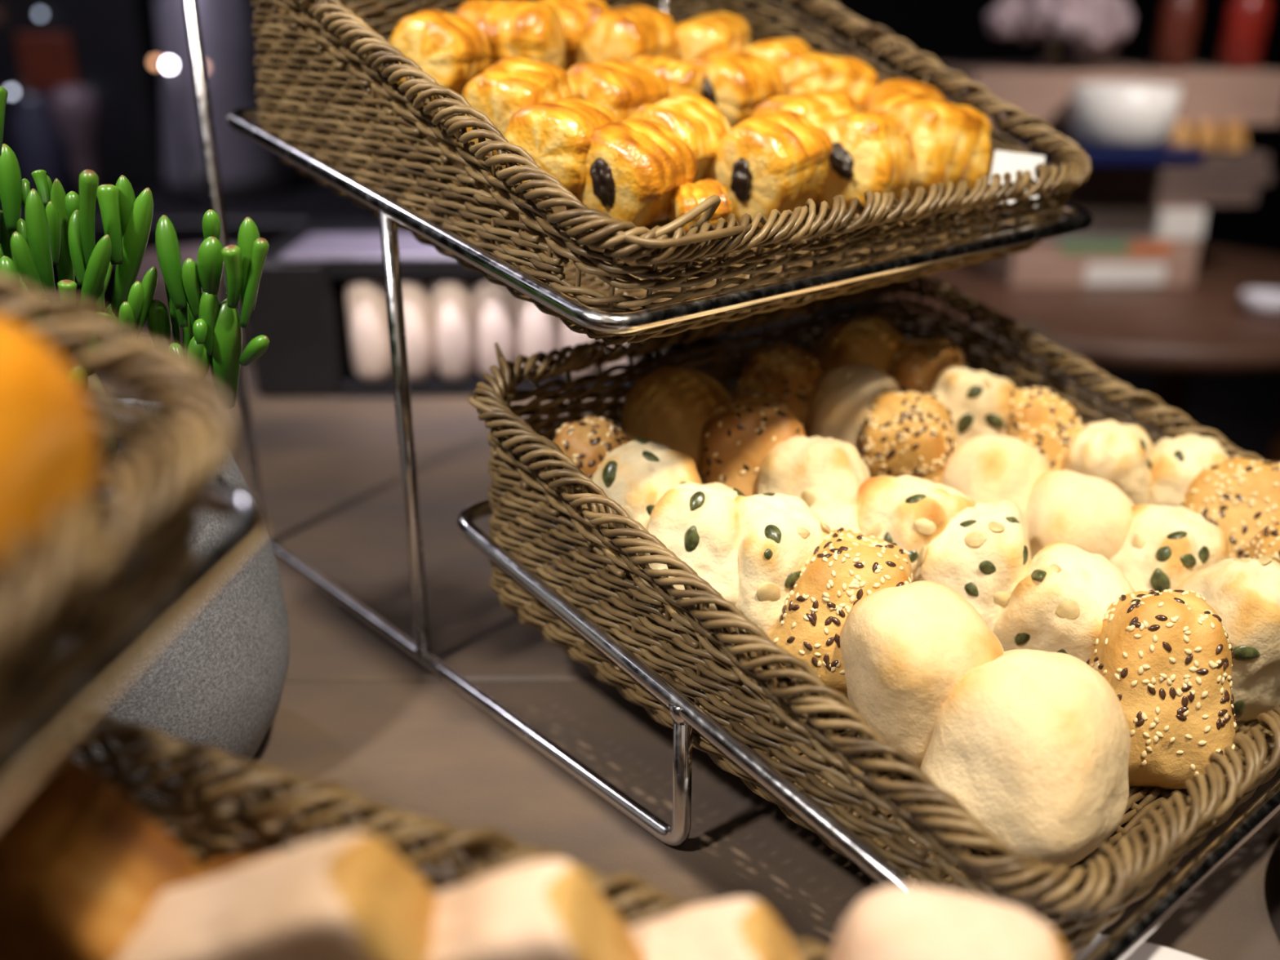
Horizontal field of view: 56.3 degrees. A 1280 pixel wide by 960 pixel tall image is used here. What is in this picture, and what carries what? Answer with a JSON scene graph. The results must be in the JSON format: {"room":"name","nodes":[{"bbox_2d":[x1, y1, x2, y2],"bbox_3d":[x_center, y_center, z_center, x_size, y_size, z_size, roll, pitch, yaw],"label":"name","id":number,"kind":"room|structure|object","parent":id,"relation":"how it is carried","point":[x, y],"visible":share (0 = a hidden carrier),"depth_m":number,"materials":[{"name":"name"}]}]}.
{"room":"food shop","nodes":[
{"label":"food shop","id":0,"kind":"room"},
{"bbox_2d":[249,0,1279,321],"bbox_3d":[-0.009,-1.874,3.827,6.400,3.200,0.102,0,22,0],"label":"wall","id":1,"kind":"structure","parent":0,"point":[954,32],"depth_m":3.95,"materials":[{"name":"paint"}]},
{"bbox_2d":[1095,366,1279,461],"bbox_3d":[0.004,0.762,1.492,6.400,0.050,6.200,0,22,0],"label":"floor","id":2,"kind":"structure","parent":0,"point":[1244,409],"depth_m":3.92,"materials":[{"name":"black"}]},
{"bbox_2d":[0,164,377,325],"bbox_3d":[-1.326,-0.147,2.498,1.750,0.900,0.750,0,22,0],"label":"countertop","id":3,"kind":"structure","parent":2,"relation":"on","point":[276,215],"depth_m":2.07,"materials":[{"name":"black paint"}]},
{"bbox_2d":[9,93,76,194],"bbox_3d":[-1.088,-0.605,2.179,0.090,0.185,0.090,0,22,0],"label":"jar","id":4,"kind":"object","parent":3,"relation":"on","point":[39,144],"visible":0.6,"depth_m":2.14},
{"bbox_2d":[50,85,101,203],"bbox_3d":[-1.003,-0.602,2.149,0.080,0.200,0.080,0,22,0],"label":"vase","id":5,"kind":"object","parent":3,"relation":"on","point":[75,111],"visible":0.8,"depth_m":2.11,"materials":[{"name":"ceramic"}]},
{"bbox_2d":[0,0,164,188],"bbox_3d":[-1.104,-0.816,2.388,0.360,0.420,0.356,0,22,0],"label":"coffee machine","id":6,"kind":"object","parent":3,"relation":"on","point":[108,48],"visible":0.64,"depth_m":2.24,"materials":[{"name":"black paint"}]},
{"bbox_2d":[8,88,14,94],"bbox_3d":[-1.176,-0.726,2.238,0.010,0.010,0.010,0,22,0],"label":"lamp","id":7,"kind":"object","parent":6,"relation":"attached to","point":[11,91],"depth_m":2.24,"materials":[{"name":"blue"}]},
{"bbox_2d":[37,11,43,17],"bbox_3d":[-1.096,-0.852,2.187,0.010,0.010,0.010,0,22,0],"label":"lamp","id":8,"kind":"object","parent":6,"relation":"on","point":[40,14],"depth_m":2.18,"materials":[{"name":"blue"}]},
{"bbox_2d":[20,248,248,325],"bbox_3d":[-1.326,-0.127,2.506,1.650,0.855,0.650,0,22,0],"label":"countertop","id":9,"kind":"structure","parent":3,"relation":"on","point":[108,291],"depth_m":2.07,"materials":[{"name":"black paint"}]},
{"bbox_2d":[151,58,206,208],"bbox_3d":[-0.771,-0.590,2.051,0.089,0.250,0.022,0,22,0],"label":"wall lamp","id":10,"kind":"object","parent":3,"relation":"on","point":[155,62],"visible":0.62,"depth_m":2.05,"materials":[{"name":"metal"}]},
{"bbox_2d":[0,164,377,248],"bbox_3d":[-1.328,-0.544,2.338,1.750,0.045,0.750,0,22,0],"label":"countertop","id":11,"kind":"structure","parent":3,"relation":"attached to","point":[274,215],"depth_m":2.08,"materials":[{"name":"black paint"}]},
{"bbox_2d":[155,0,288,201],"bbox_3d":[-0.779,-0.716,2.189,0.224,0.380,0.224,18,28,38],"label":"urn","id":12,"kind":"object","parent":3,"relation":"on","point":[248,170],"visible":0.8,"depth_m":2.13,"materials":[{"name":"silver metal"}]},
{"bbox_2d":[195,164,205,186],"bbox_3d":[-0.778,-0.542,2.132,0.016,0.035,0.057,0,22,0],"label":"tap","id":13,"kind":"object","parent":12,"relation":"on","point":[200,169],"depth_m":2.11,"materials":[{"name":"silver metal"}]},
{"bbox_2d":[20,320,1279,959],"bbox_3d":[-0.272,0.627,0.559,1.450,0.900,2.070,0,22,0],"label":"buffet table","id":14,"kind":"object","parent":2,"relation":"on","point":[355,711],"visible":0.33,"depth_m":0.61,"materials":[{"name":"laminate"}]},
{"bbox_2d":[0,457,269,811],"bbox_3d":[-0.188,0.017,0.119,0.591,0.560,0.371,2,22,6],"label":"wire stand","id":15,"kind":"object","parent":14,"relation":"on","point":[39,737],"visible":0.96,"depth_m":0.23,"materials":[{"name":"silver metal"}]},
{"bbox_2d":[0,272,238,742],"bbox_3d":[-0.275,-0.001,0.123,0.342,0.182,0.368,2,22,6],"label":"wicker basket","id":16,"kind":"object","parent":15,"relation":"on","point":[93,581],"visible":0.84,"depth_m":0.24,"materials":[{"name":"wicker"}]},
{"bbox_2d":[0,316,99,611],"bbox_3d":[-0.146,0.004,0.221,0.077,0.082,0.076,1,22,4],"label":"bun","id":17,"kind":"object","parent":16,"relation":"in","point":[49,448],"visible":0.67,"depth_m":0.22,"materials":[{"name":"food"}]},
{"bbox_2d":[63,711,831,959],"bbox_3d":[-0.064,0.186,0.172,0.343,0.156,0.368,2,22,6],"label":"wicker basket","id":18,"kind":"object","parent":15,"relation":"on","point":[185,758],"visible":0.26,"depth_m":0.32,"materials":[{"name":"wicker"}]},
{"bbox_2d":[0,746,211,959],"bbox_3d":[-0.141,0.106,0.292,0.100,0.103,0.045,3,22,8],"label":"bread chunk","id":19,"kind":"object","parent":18,"relation":"in","point":[83,867],"visible":0.71,"depth_m":0.27,"materials":[{"name":"food"}]},
{"bbox_2d":[201,847,284,876],"bbox_3d":[-0.107,0.118,0.321,0.031,0.037,0.032,3,22,9],"label":"bread chunk","id":20,"kind":"object","parent":18,"relation":"in","point":[215,865],"visible":0.12,"depth_m":0.32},
{"bbox_2d":[117,831,438,959],"bbox_3d":[-0.081,0.118,0.284,0.089,0.084,0.038,2,22,7],"label":"bread chunk","id":21,"kind":"object","parent":18,"relation":"in","point":[348,895],"visible":0.98,"depth_m":0.26,"materials":[{"name":"food"}]},
{"bbox_2d":[426,858,644,959],"bbox_3d":[-0.028,0.125,0.290,0.073,0.077,0.035,2,22,5],"label":"bread chunk","id":22,"kind":"object","parent":18,"relation":"in","point":[544,909],"visible":0.93,"depth_m":0.27,"materials":[{"name":"food"}]},
{"bbox_2d":[628,897,802,959],"bbox_3d":[0.018,0.135,0.302,0.065,0.069,0.034,1,22,3],"label":"bread chunk","id":23,"kind":"object","parent":18,"relation":"in","point":[740,928],"visible":0.93,"depth_m":0.29,"materials":[{"name":"food"}]},
{"bbox_2d":[827,884,1071,959],"bbox_3d":[0.078,0.133,0.307,0.060,0.060,0.041,2,22,5],"label":"bread chunk","id":24,"kind":"object","parent":18,"relation":"in","point":[895,922],"visible":1,"depth_m":0.29,"materials":[{"name":"food"}]},
{"bbox_2d":[0,86,288,814],"bbox_3d":[-0.252,-0.007,0.517,0.174,0.308,0.172,-18,28,-37],"label":"potted succulent","id":25,"kind":"object","parent":14,"relation":"on","point":[218,682],"visible":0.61,"depth_m":0.49,"materials":[{"name":"green plant"}]},
{"bbox_2d":[57,399,288,814],"bbox_3d":[-0.249,0.059,0.548,0.167,0.162,0.167,-18,28,-37],"label":"pot","id":26,"kind":"object","parent":25,"relation":"attached to","point":[218,682],"depth_m":0.51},
{"bbox_2d":[135,244,242,351],"bbox_3d":[-0.456,-0.183,1.240,0.144,0.096,0.144,0,22,0],"label":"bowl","id":27,"kind":"object","parent":14,"relation":"on","point":[150,259],"visible":0.06,"depth_m":1.24,"materials":[{"name":"ceramic"}]},
{"bbox_2d":[248,218,805,397],"bbox_3d":[-0.102,-0.180,1.183,0.502,0.131,0.230,0,22,0],"label":"shelf","id":28,"kind":"object","parent":14,"relation":"on","point":[301,308],"visible":0.29,"depth_m":1.08,"materials":[{"name":"black paint"}]},
{"bbox_2d":[344,276,391,381],"bbox_3d":[-0.248,-0.140,1.102,0.038,0.096,0.038,0,22,0],"label":"paper cup","id":29,"kind":"object","parent":28,"relation":"in","point":[366,300],"visible":0.86,"depth_m":1.09,"materials":[{"name":"paper"}]},
{"bbox_2d":[400,276,435,381],"bbox_3d":[-0.210,-0.140,1.102,0.038,0.096,0.038,0,22,0],"label":"paper cup","id":30,"kind":"object","parent":28,"relation":"in","point":[416,293],"visible":0.62,"depth_m":1.09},
{"bbox_2d":[429,275,476,380],"bbox_3d":[-0.171,-0.140,1.102,0.038,0.096,0.038,0,22,0],"label":"paper cup","id":31,"kind":"object","parent":28,"relation":"in","point":[451,296],"visible":0.96,"depth_m":1.09,"materials":[{"name":"paper"}]},
{"bbox_2d":[472,275,517,377],"bbox_3d":[-0.133,-0.140,1.102,0.038,0.096,0.038,0,22,0],"label":"paper cup","id":32,"kind":"object","parent":28,"relation":"in","point":[495,307],"visible":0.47,"depth_m":1.08,"materials":[{"name":"paper"}]},
{"bbox_2d":[515,297,559,379],"bbox_3d":[-0.094,-0.140,1.102,0.038,0.096,0.038,0,22,0],"label":"paper cup","id":33,"kind":"object","parent":28,"relation":"in","point":[537,331],"visible":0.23,"depth_m":1.09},
{"bbox_2d":[558,317,599,379],"bbox_3d":[-0.056,-0.141,1.102,0.038,0.096,0.038,0,22,0],"label":"paper cup","id":34,"kind":"object","parent":28,"relation":"in","point":[567,336],"visible":0.3,"depth_m":1.09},
{"bbox_2d":[600,338,641,377],"bbox_3d":[-0.017,-0.141,1.102,0.038,0.096,0.038,0,22,0],"label":"paper cup","id":35,"kind":"object","parent":28,"relation":"in","point":[624,361],"visible":0.09,"depth_m":1.10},
{"bbox_2d":[182,0,1279,959],"bbox_3d":[0.073,-0.179,0.602,0.371,0.560,0.591,-18,28,-37],"label":"wire stand","id":36,"kind":"object","parent":14,"relation":"on","point":[686,714],"visible":0.55,"depth_m":0.54,"materials":[{"name":"silver metal"}]},
{"bbox_2d":[250,0,1091,346],"bbox_3d":[0.017,-0.216,0.657,0.368,0.182,0.343,-18,28,-37],"label":"wicker basket","id":37,"kind":"object","parent":36,"relation":"on","point":[605,263],"visible":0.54,"depth_m":0.56,"materials":[{"name":"wicker"}]},
{"bbox_2d":[388,8,492,101],"bbox_3d":[-0.108,-0.229,0.649,0.052,0.049,0.045,7,23,18],"label":"pastry","id":38,"kind":"object","parent":37,"relation":"in","point":[451,49],"visible":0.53,"depth_m":0.63,"materials":[{"name":"food"}]},
{"bbox_2d":[453,0,564,70],"bbox_3d":[-0.076,-0.246,0.685,0.062,0.055,0.054,4,22,11],"label":"pastry","id":39,"kind":"object","parent":37,"relation":"in","point":[533,30],"visible":0.52,"depth_m":0.66,"materials":[{"name":"food"}]},
{"bbox_2d":[462,55,573,155],"bbox_3d":[-0.063,-0.189,0.610,0.049,0.050,0.051,10,24,23],"label":"pastry","id":40,"kind":"object","parent":37,"relation":"in","point":[513,83],"visible":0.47,"depth_m":0.59,"materials":[{"name":"food"}]},
{"bbox_2d":[504,96,617,198],"bbox_3d":[-0.037,-0.160,0.579,0.052,0.046,0.045,12,25,27],"label":"pastry","id":41,"kind":"object","parent":37,"relation":"in","point":[557,134],"visible":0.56,"depth_m":0.56,"materials":[{"name":"food"}]},
{"bbox_2d":[536,0,608,71],"bbox_3d":[-0.043,-0.274,0.735,0.051,0.051,0.049,19,29,40],"label":"pastry","id":42,"kind":"object","parent":37,"relation":"in","point":[574,14],"visible":0.3,"depth_m":0.71,"materials":[{"name":"food"}]},
{"bbox_2d":[566,58,670,121],"bbox_3d":[-0.015,-0.201,0.644,0.051,0.047,0.052,17,28,37],"label":"pastry","id":43,"kind":"object","parent":37,"relation":"in","point":[621,86],"visible":0.44,"depth_m":0.62,"materials":[{"name":"food"}]},
{"bbox_2d":[575,4,680,64],"bbox_3d":[-0.007,-0.255,0.720,0.052,0.056,0.060,14,26,31],"label":"pastry","id":44,"kind":"object","parent":37,"relation":"in","point":[629,33],"visible":0.52,"depth_m":0.69,"materials":[{"name":"food"}]},
{"bbox_2d":[576,117,697,226],"bbox_3d":[-0.005,-0.145,0.570,0.054,0.050,0.053,16,27,34],"label":"pastry","id":45,"kind":"object","parent":37,"relation":"on","point":[635,166],"visible":0.94,"depth_m":0.55,"materials":[{"name":"food"}]},
{"bbox_2d":[633,55,706,97],"bbox_3d":[0.015,-0.222,0.683,0.044,0.039,0.035,6,23,14],"label":"pastry","id":46,"kind":"object","parent":37,"relation":"in","point":[681,77],"visible":0.27,"depth_m":0.67,"materials":[{"name":"food"}]},
{"bbox_2d":[629,92,730,183],"bbox_3d":[0.019,-0.171,0.614,0.051,0.050,0.049,16,27,34],"label":"pastry","id":47,"kind":"object","parent":37,"relation":"in","point":[692,118],"visible":0.48,"depth_m":0.60,"materials":[{"name":"food"}]},
{"bbox_2d":[669,178,732,232],"bbox_3d":[0.029,-0.128,0.567,0.028,0.028,0.032,-5,22,-11],"label":"pastry","id":48,"kind":"object","parent":37,"relation":"in","point":[689,195],"visible":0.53,"depth_m":0.56,"materials":[{"name":"food"}]},
{"bbox_2d":[675,12,750,62],"bbox_3d":[0.041,-0.267,0.750,0.048,0.049,0.066,8,23,19],"label":"pastry","id":49,"kind":"object","parent":37,"relation":"in","point":[704,35],"visible":0.37,"depth_m":0.72,"materials":[{"name":"food"}]},
{"bbox_2d":[693,50,785,128],"bbox_3d":[0.053,-0.225,0.698,0.052,0.046,0.058,17,28,37],"label":"pastry","id":50,"kind":"object","parent":37,"relation":"in","point":[736,82],"visible":0.57,"depth_m":0.68,"materials":[{"name":"food"}]},
{"bbox_2d":[706,110,833,229],"bbox_3d":[0.064,-0.158,0.610,0.056,0.058,0.059,16,27,35],"label":"pastry","id":51,"kind":"object","parent":37,"relation":"in","point":[779,160],"visible":0.8,"depth_m":0.59,"materials":[{"name":"food"}]},
{"bbox_2d":[739,37,811,84],"bbox_3d":[0.080,-0.246,0.734,0.048,0.046,0.047,11,24,26],"label":"pastry","id":52,"kind":"object","parent":37,"relation":"in","point":[780,51],"visible":0.25,"depth_m":0.71,"materials":[{"name":"food"}]},
{"bbox_2d":[750,89,857,127],"bbox_3d":[0.091,-0.192,0.666,0.049,0.045,0.058,18,29,40],"label":"pastry","id":53,"kind":"object","parent":37,"relation":"in","point":[818,107],"visible":0.27,"depth_m":0.65,"materials":[{"name":"food"}]},
{"bbox_2d":[784,52,878,112],"bbox_3d":[0.110,-0.235,0.728,0.062,0.049,0.049,-12,25,-27],"label":"pastry","id":54,"kind":"object","parent":37,"relation":"in","point":[808,72],"visible":0.52,"depth_m":0.70,"materials":[{"name":"food"}]},
{"bbox_2d":[815,111,911,213],"bbox_3d":[0.117,-0.170,0.643,0.052,0.055,0.052,13,25,29],"label":"pastry","id":55,"kind":"object","parent":37,"relation":"in","point":[871,151],"visible":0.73,"depth_m":0.62,"materials":[{"name":"food"}]},
{"bbox_2d":[862,78,946,114],"bbox_3d":[0.156,-0.209,0.708,0.050,0.052,0.058,3,22,9],"label":"pastry","id":56,"kind":"object","parent":37,"relation":"in","point":[887,93],"visible":0.3,"depth_m":0.69,"materials":[{"name":"food"}]},
{"bbox_2d":[884,97,992,202],"bbox_3d":[0.165,-0.185,0.677,0.062,0.061,0.050,-14,26,-31],"label":"pastry","id":57,"kind":"object","parent":37,"relation":"in","point":[948,142],"visible":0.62,"depth_m":0.65,"materials":[{"name":"food"}]},
{"bbox_2d":[989,150,1044,206],"bbox_3d":[0.210,-0.168,0.669,0.031,0.031,0.006,0,22,2],"label":"paper card","id":58,"kind":"object","parent":37,"relation":"in","point":[1004,162],"visible":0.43,"depth_m":0.67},
{"bbox_2d":[467,275,1279,959],"bbox_3d":[0.155,0.018,0.579,0.368,0.162,0.343,-18,28,-37],"label":"wicker basket","id":59,"kind":"object","parent":36,"relation":"on","point":[915,842],"visible":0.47,"depth_m":0.49,"materials":[{"name":"wicker"}]},
{"bbox_2d":[550,414,631,514],"bbox_3d":[-0.024,-0.007,0.596,0.042,0.052,0.042,18,28,38],"label":"seeded roll","id":60,"kind":"object","parent":59,"relation":"in","point":[588,441],"visible":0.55,"depth_m":0.58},
{"bbox_2d":[582,438,702,567],"bbox_3d":[0.001,0.011,0.573,0.050,0.059,0.050,19,29,40],"label":"roll","id":61,"kind":"object","parent":59,"relation":"in","point":[635,474],"visible":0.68,"depth_m":0.55,"materials":[{"name":"food"}]},
{"bbox_2d":[620,366,733,467],"bbox_3d":[0.022,-0.025,0.637,0.066,0.070,0.066,7,23,18],"label":"roll","id":62,"kind":"object","parent":59,"relation":"in","point":[669,406],"visible":0.55,"depth_m":0.61,"materials":[{"name":"food"}]},
{"bbox_2d":[640,481,745,610],"bbox_3d":[0.028,0.031,0.548,0.054,0.061,0.054,6,23,15],"label":"roll","id":63,"kind":"object","parent":59,"relation":"in","point":[700,524],"visible":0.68,"depth_m":0.53,"materials":[{"name":"food"}]},
{"bbox_2d":[696,393,805,496],"bbox_3d":[0.059,-0.007,0.618,0.067,0.071,0.068,-1,22,-2],"label":"seeded roll","id":64,"kind":"object","parent":59,"relation":"in","point":[737,437],"visible":0.51,"depth_m":0.59,"materials":[{"name":"food"}]},
{"bbox_2d":[725,492,831,657],"bbox_3d":[0.060,0.042,0.544,0.053,0.069,0.053,-11,24,-24],"label":"roll","id":65,"kind":"object","parent":59,"relation":"in","point":[780,532],"visible":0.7,"depth_m":0.52,"materials":[{"name":"food"}]},
{"bbox_2d":[731,344,826,435],"bbox_3d":[0.077,-0.044,0.684,0.053,0.062,0.054,19,29,40],"label":"seeded roll","id":66,"kind":"object","parent":59,"relation":"in","point":[791,375],"visible":0.56,"depth_m":0.67,"materials":[{"name":"food"}]},
{"bbox_2d":[754,435,870,532],"bbox_3d":[0.087,0.013,0.596,0.061,0.070,0.062,10,24,23],"label":"roll","id":67,"kind":"object","parent":59,"relation":"in","point":[828,473],"visible":0.62,"depth_m":0.57,"materials":[{"name":"food"}]},
{"bbox_2d":[761,527,912,695],"bbox_3d":[0.086,0.058,0.524,0.063,0.069,0.062,4,22,12],"label":"seeded roll","id":68,"kind":"object","parent":59,"relation":"in","point":[848,566],"visible":0.65,"depth_m":0.50,"materials":[{"name":"food"}]},
{"bbox_2d":[805,364,901,448],"bbox_3d":[0.119,-0.032,0.673,0.055,0.063,0.053,4,22,9],"label":"roll","id":69,"kind":"object","parent":59,"relation":"in","point":[840,402],"visible":0.49,"depth_m":0.65,"materials":[{"name":"food"}]},
{"bbox_2d":[812,315,905,374],"bbox_3d":[0.129,-0.066,0.722,0.057,0.062,0.054,-1,22,-1],"label":"roll","id":70,"kind":"object","parent":59,"relation":"in","point":[873,341],"visible":0.38,"depth_m":0.70,"materials":[{"name":"food"}]},
{"bbox_2d":[857,390,960,483],"bbox_3d":[0.147,-0.015,0.654,0.060,0.068,0.062,6,23,15],"label":"seeded roll","id":71,"kind":"object","parent":59,"relation":"in","point":[913,433],"visible":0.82,"depth_m":0.63,"materials":[{"name":"food"}]},
{"bbox_2d":[855,475,975,582],"bbox_3d":[0.127,0.030,0.581,0.059,0.065,0.060,-16,27,-34],"label":"roll","id":72,"kind":"object","parent":59,"relation":"in","point":[907,511],"visible":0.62,"depth_m":0.56,"materials":[{"name":"food"}]},
{"bbox_2d":[840,580,1004,768],"bbox_3d":[0.120,0.081,0.495,0.071,0.079,0.067,-6,23,-14],"label":"roll","id":73,"kind":"object","parent":59,"relation":"in","point":[905,648],"visible":0.62,"depth_m":0.47,"materials":[{"name":"food"}]},
{"bbox_2d":[884,337,968,395],"bbox_3d":[0.171,-0.053,0.711,0.057,0.062,0.056,5,22,12],"label":"seeded roll","id":74,"kind":"object","parent":59,"relation":"in","point":[917,366],"visible":0.43,"depth_m":0.69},
{"bbox_2d":[913,500,1031,631],"bbox_3d":[0.156,0.045,0.564,0.062,0.070,0.058,5,23,14],"label":"roll","id":75,"kind":"object","parent":59,"relation":"in","point":[983,553],"visible":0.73,"depth_m":0.54,"materials":[{"name":"food"}]},
{"bbox_2d":[929,366,1015,444],"bbox_3d":[0.187,-0.031,0.685,0.053,0.068,0.052,9,24,22],"label":"roll","id":76,"kind":"object","parent":59,"relation":"in","point":[979,403],"visible":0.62,"depth_m":0.66,"materials":[{"name":"food"}]},
{"bbox_2d":[941,435,1052,515],"bbox_3d":[0.185,0.009,0.624,0.056,0.064,0.057,-7,23,-16],"label":"roll","id":77,"kind":"object","parent":59,"relation":"in","point":[985,468],"visible":0.41,"depth_m":0.60,"materials":[{"name":"food"}]},
{"bbox_2d":[920,648,1130,867],"bbox_3d":[0.150,0.108,0.463,0.070,0.080,0.074,18,28,38],"label":"roll","id":78,"kind":"object","parent":59,"relation":"in","point":[1035,744],"visible":0.92,"depth_m":0.44,"materials":[{"name":"food"}]},
{"bbox_2d":[1005,386,1083,471],"bbox_3d":[0.226,-0.018,0.667,0.051,0.067,0.052,-8,23,-19],"label":"seeded roll","id":79,"kind":"object","parent":59,"relation":"in","point":[1037,418],"visible":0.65,"depth_m":0.65,"materials":[{"name":"food"}]},
{"bbox_2d":[992,541,1135,662],"bbox_3d":[0.192,0.064,0.546,0.063,0.073,0.063,14,26,31],"label":"roll","id":80,"kind":"object","parent":59,"relation":"in","point":[1064,594],"visible":0.66,"depth_m":0.52,"materials":[{"name":"food"}]},
{"bbox_2d":[1023,470,1134,560],"bbox_3d":[0.218,0.027,0.605,0.057,0.064,0.062,-1,22,-1],"label":"roll","id":81,"kind":"object","parent":59,"relation":"in","point":[1092,514],"visible":0.44,"depth_m":0.58,"materials":[{"name":"food"}]},
{"bbox_2d":[1064,419,1155,505],"bbox_3d":[0.258,-0.003,0.651,0.051,0.062,0.057,13,26,30],"label":"roll","id":82,"kind":"object","parent":59,"relation":"in","point":[1122,455],"visible":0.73,"depth_m":0.63,"materials":[{"name":"food"}]},
{"bbox_2d":[1086,588,1237,790],"bbox_3d":[0.218,0.088,0.508,0.062,0.090,0.062,3,22,9],"label":"seeded roll","id":83,"kind":"object","parent":59,"relation":"in","point":[1166,655],"visible":0.8,"depth_m":0.48,"materials":[{"name":"food"}]},
{"bbox_2d":[1109,503,1228,591],"bbox_3d":[0.250,0.045,0.585,0.057,0.066,0.055,-9,23,-20],"label":"roll","id":84,"kind":"object","parent":59,"relation":"in","point":[1164,545],"visible":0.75,"depth_m":0.56,"materials":[{"name":"food"}]},
{"bbox_2d":[1149,433,1229,506],"bbox_3d":[0.297,0.007,0.644,0.052,0.062,0.052,5,23,13],"label":"roll","id":85,"kind":"object","parent":59,"relation":"in","point":[1176,462],"visible":0.48,"depth_m":0.63,"materials":[{"name":"food"}]},
{"bbox_2d":[1175,555,1279,721],"bbox_3d":[0.269,0.073,0.548,0.057,0.078,0.062,-5,22,-11],"label":"roll","id":86,"kind":"object","parent":59,"relation":"in","point":[1244,593],"visible":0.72,"depth_m":0.52,"materials":[{"name":"food"}]},
{"bbox_2d":[1180,456,1279,558],"bbox_3d":[0.316,0.024,0.622,0.066,0.076,0.063,-20,29,-41],"label":"seeded roll","id":87,"kind":"object","parent":59,"relation":"in","point":[1238,495],"visible":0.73,"depth_m":0.60,"materials":[{"name":"food"}]},
{"bbox_2d":[1241,522,1279,559],"bbox_3d":[0.321,0.051,0.582,0.056,0.063,0.057,-2,22,-4],"label":"seeded roll","id":88,"kind":"object","parent":59,"relation":"in","point":[1266,541],"visible":0.34,"depth_m":0.57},
{"bbox_2d":[1071,933,1206,959],"bbox_3d":[0.156,0.209,0.367,0.180,0.016,0.180,0,22,0],"label":"plate","id":89,"kind":"object","parent":14,"relation":"on","point":[1146,950],"visible":0.26,"depth_m":0.44,"materials":[{"name":"white ceramic"}]},
{"bbox_2d":[871,244,1279,462],"bbox_3d":[0.880,-0.010,2.315,0.910,0.760,0.910,0,22,0],"label":"round table","id":90,"kind":"object","parent":2,"relation":"on","point":[1206,326],"visible":0.22,"depth_m":1.96,"materials":[{"name":"brown wood"}]},
{"bbox_2d":[979,204,1207,287],"bbox_3d":[0.820,-0.455,2.220,0.325,0.138,0.264,0,22,0],"label":"carton","id":91,"kind":"object","parent":90,"relation":"on","point":[1123,246],"visible":0.71,"depth_m":2.10,"materials":[{"name":"beige cardboard"}]},
{"bbox_2d":[1059,240,1130,253],"bbox_3d":[0.798,-0.409,2.098,0.120,0.020,0.003,0,22,0],"label":"print","id":92,"kind":"object","parent":91,"relation":"attached to","point":[1066,246],"depth_m":2.10},
{"bbox_2d":[990,126,1272,205],"bbox_3d":[0.847,-0.596,2.209,0.500,0.129,0.300,0,22,0],"label":"display riser","id":93,"kind":"object","parent":91,"relation":"on","point":[1224,177],"visible":0.3,"depth_m":2.08,"materials":[{"name":"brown wood"}]},
{"bbox_2d":[1002,130,1205,165],"bbox_3d":[0.782,-0.573,2.056,0.240,0.024,0.320,0,22,0],"label":"tray","id":94,"kind":"object","parent":93,"relation":"on","point":[1168,153],"visible":0.41,"depth_m":1.91,"materials":[{"name":"ceramic"}]},
{"bbox_2d":[1070,82,1182,147],"bbox_3d":[0.797,-0.603,1.974,0.168,0.092,0.168,0,22,0],"label":"bowl","id":95,"kind":"object","parent":94,"relation":"on","point":[1104,114],"visible":1,"depth_m":1.92,"materials":[{"name":"ceramic"}]},
{"bbox_2d":[934,63,1279,128],"bbox_3d":[0.842,-0.707,2.191,0.540,0.090,0.290,0,22,0],"label":"shelf","id":96,"kind":"object","parent":93,"relation":"on","point":[1210,92],"visible":0.53,"depth_m":2.06,"materials":[{"name":"brown wood"}]},
{"bbox_2d":[985,0,1133,70],"bbox_3d":[0.734,-0.788,2.098,0.232,0.200,0.211,17,28,36],"label":"blossoms","id":97,"kind":"object","parent":96,"relation":"on","point":[1097,27],"visible":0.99,"depth_m":2.04,"materials":[{"name":"pink plant"}]},
{"bbox_2d":[1153,0,1200,69],"bbox_3d":[0.951,-0.818,2.109,0.065,0.177,0.065,0,22,0],"label":"bottle","id":98,"kind":"object","parent":96,"relation":"on","point":[1179,19],"visible":1,"depth_m":2.10,"materials":[{"name":"glass"}]},
{"bbox_2d":[1217,0,1271,70],"bbox_3d":[1.061,-0.811,2.090,0.072,0.177,0.072,0,22,0],"label":"bottle","id":99,"kind":"object","parent":96,"relation":"on","point":[1246,22],"visible":1,"depth_m":2.08,"materials":[{"name":"glass"}]},
{"bbox_2d":[1167,121,1192,146],"bbox_3d":[0.933,-0.595,2.075,0.043,0.049,0.043,0,22,0],"label":"bun","id":100,"kind":"object","parent":93,"relation":"on","point":[1181,133],"visible":0.6,"depth_m":2.06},
{"bbox_2d":[1191,121,1219,151],"bbox_3d":[0.980,-0.595,2.074,0.043,0.048,0.042,0,22,0],"label":"bun","id":101,"kind":"object","parent":93,"relation":"on","point":[1206,137],"visible":0.88,"depth_m":2.06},
{"bbox_2d":[1217,120,1247,151],"bbox_3d":[1.028,-0.596,2.075,0.043,0.050,0.044,0,22,0],"label":"bun","id":102,"kind":"object","parent":93,"relation":"on","point":[1232,135],"visible":0.93,"depth_m":2.06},
{"bbox_2d":[1127,240,1173,256],"bbox_3d":[0.895,-0.406,2.100,0.075,0.027,0.003,0,22,0],"label":"print","id":103,"kind":"object","parent":91,"relation":"on","point":[1137,248],"depth_m":2.10},
{"bbox_2d":[1240,288,1279,316],"bbox_3d":[1.019,-0.284,1.936,0.090,0.031,0.090,0,22,0],"label":"ceramic dish","id":104,"kind":"object","parent":90,"relation":"on","point":[1262,302],"visible":1,"depth_m":1.93,"materials":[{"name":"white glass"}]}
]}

